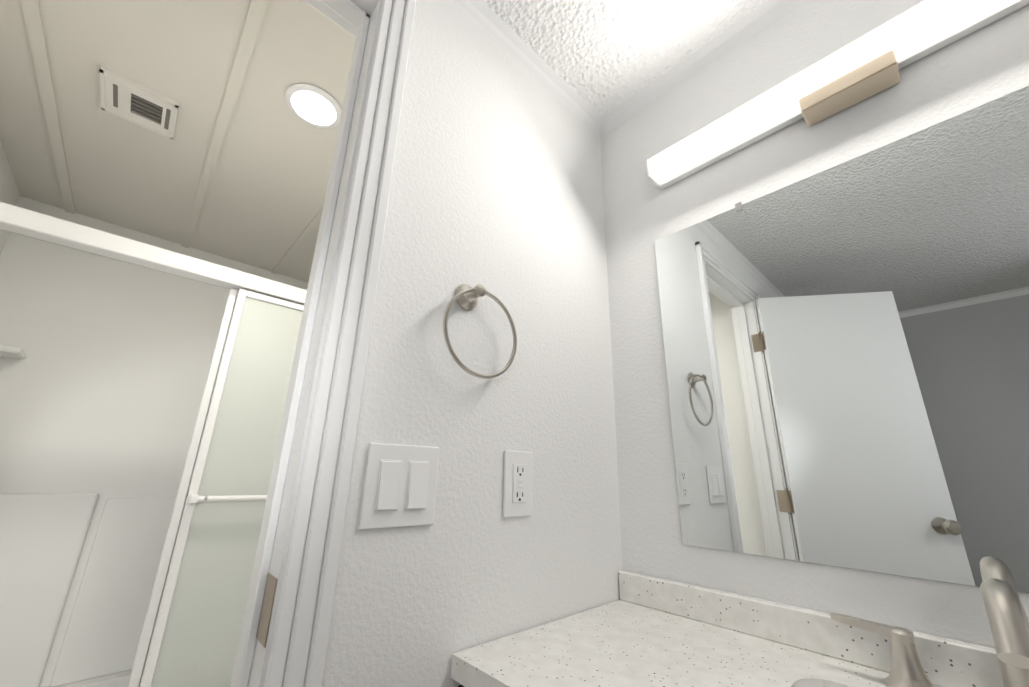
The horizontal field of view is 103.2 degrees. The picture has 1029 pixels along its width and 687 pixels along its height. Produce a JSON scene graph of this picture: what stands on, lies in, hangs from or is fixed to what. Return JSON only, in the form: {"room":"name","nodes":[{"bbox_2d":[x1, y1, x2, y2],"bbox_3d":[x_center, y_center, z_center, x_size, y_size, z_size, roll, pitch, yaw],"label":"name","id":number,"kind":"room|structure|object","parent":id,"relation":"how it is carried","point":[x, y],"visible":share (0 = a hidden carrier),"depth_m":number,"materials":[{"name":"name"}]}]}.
{"room":"bathroom","nodes":[
{"label":"bathroom","id":0,"kind":"room"},
{"bbox_2d":[0,142,19,205],"bbox_3d":[-1.455,0.211,0.688,0.100,2.125,1.680,17,-23,-40],"label":"wall","id":1,"kind":"structure","parent":0,"point":[9,193],"depth_m":1.48,"materials":[{"name":"white paint"}]},
{"bbox_2d":[12,196,307,289],"bbox_3d":[-1.550,0.552,1.764,1.500,2.125,0.100,17,-23,-40],"label":"wall","id":2,"kind":"structure","parent":0,"point":[52,211],"depth_m":1.87,"materials":[{"name":"white paint"}]},
{"bbox_2d":[0,0,766,282],"bbox_3d":[-0.540,-1.047,0.239,2.700,0.118,4.280,17,-23,-40],"label":"ceiling","id":3,"kind":"structure","parent":0,"point":[237,167],"depth_m":1.15,"materials":[{"name":"white paint"}]},
{"bbox_2d":[99,65,179,139],"bbox_3d":[-1.094,-0.695,1.192,0.165,0.016,0.170,17,-23,-40],"label":"ceiling vent","id":4,"kind":"object","parent":3,"relation":"in","point":[126,98],"visible":0.98,"depth_m":1.18,"materials":[{"name":"white plastic"}]},
{"bbox_2d":[285,83,341,127],"bbox_3d":[-0.583,-0.687,1.188,0.152,0.010,0.152,17,-23,-40],"label":"recessed light","id":5,"kind":"object","parent":3,"relation":"in","point":[313,105],"visible":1,"depth_m":1.18,"materials":[{"name":"white paint"}]},
{"bbox_2d":[322,0,622,686],"bbox_3d":[-0.739,0.060,0.160,2.600,2.125,0.100,17,-23,-40],"label":"wall","id":6,"kind":"structure","parent":0,"point":[496,188],"depth_m":0.78,"materials":[{"name":"white paint"}]},
{"bbox_2d":[230,0,415,686],"bbox_3d":[-0.519,0.189,0.336,0.699,1.997,0.138,17,-23,-40],"label":"door frame","id":7,"kind":"structure","parent":6,"relation":"attached to","point":[284,635],"depth_m":0.56,"materials":[{"name":"white paint"}]},
{"bbox_2d":[358,443,438,529],"bbox_3d":[-0.162,0.207,0.596,0.116,0.114,0.011,17,-23,-40],"label":"double light switch","id":8,"kind":"object","parent":6,"relation":"attached to","point":[400,485],"visible":1,"depth_m":0.59,"materials":[{"name":"white plastic"}]},
{"bbox_2d":[443,284,516,378],"bbox_3d":[-0.062,-0.025,0.734,0.166,0.181,0.048,17,-23,-40],"label":"towel ring","id":9,"kind":"object","parent":6,"relation":"attached to","point":[465,296],"visible":1,"depth_m":0.73,"materials":[{"name":"silver metal"}]},
{"bbox_2d":[503,450,531,517],"bbox_3d":[0.008,0.256,0.748,0.070,0.114,0.009,17,-23,-40],"label":"outlet","id":10,"kind":"object","parent":6,"relation":"attached to","point":[517,492],"visible":1,"depth_m":0.74,"materials":[{"name":"white plastic"}]},
{"bbox_2d":[451,0,608,137],"bbox_3d":[-0.670,-0.950,0.431,2.600,0.032,0.032,17,-23,-40],"label":"crown molding","id":11,"kind":"structure","parent":6,"relation":"attached to","point":[489,21],"depth_m":1.06,"materials":[{"name":"white paint"}]},
{"bbox_2d":[601,0,1028,647],"bbox_3d":[0.457,0.257,0.821,0.110,2.205,4.280,17,-23,-40],"label":"wall","id":12,"kind":"structure","parent":0,"point":[846,346],"depth_m":0.72,"materials":[{"name":"white paint"}]},
{"bbox_2d":[603,0,803,131],"bbox_3d":[1.045,-0.901,0.459,0.032,0.032,2.190,17,-23,-40],"label":"crown molding","id":13,"kind":"structure","parent":12,"relation":"attached to","point":[769,11],"depth_m":1.04,"materials":[{"name":"white paint"}]},
{"bbox_2d":[646,0,1028,188],"bbox_3d":[0.621,-0.501,0.770,0.068,0.085,0.780,17,-23,-40],"label":"sconce","id":14,"kind":"object","parent":12,"relation":"attached to","point":[869,64],"visible":1,"depth_m":0.76,"materials":[{"name":"frosted white acrylic"},{"name":"champagne nickel"}]},
{"bbox_3d":[-0.553,1.056,-0.395,2.800,0.100,4.280,17,-23,-40],"label":"floor","id":15,"kind":"structure","parent":0,"visible":0},
{"bbox_2d":[0,229,229,686],"bbox_3d":[-1.182,0.554,1.423,1.396,1.930,0.871,17,-23,-40],"label":"shower stall","id":16,"kind":"object","parent":15,"relation":"on","point":[105,362],"visible":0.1,"depth_m":1.58,"materials":[{"name":"white plastic"}]},
{"bbox_2d":[0,202,306,686],"bbox_3d":[-0.911,0.413,1.164,1.353,1.356,0.086,17,-23,-40],"label":"shower door","id":17,"kind":"structure","parent":16,"relation":"attached to","point":[191,629],"depth_m":1.19,"materials":[{"name":"white glass"}]},
{"bbox_2d":[451,570,1003,686],"bbox_3d":[0.442,0.755,0.218,0.482,0.889,1.134,17,-23,-40],"label":"countertop","id":18,"kind":"structure","parent":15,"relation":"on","point":[647,631],"depth_m":0.61,"materials":[{"name":"white stone"}]},
{"bbox_2d":[830,578,1028,686],"bbox_3d":[0.546,0.340,0.441,0.158,0.151,0.352,17,-23,-40],"label":"faucet","id":19,"kind":"object","parent":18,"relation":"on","point":[1007,616],"visible":0.96,"depth_m":0.46,"materials":[{"name":"silver metal"}]}
]}

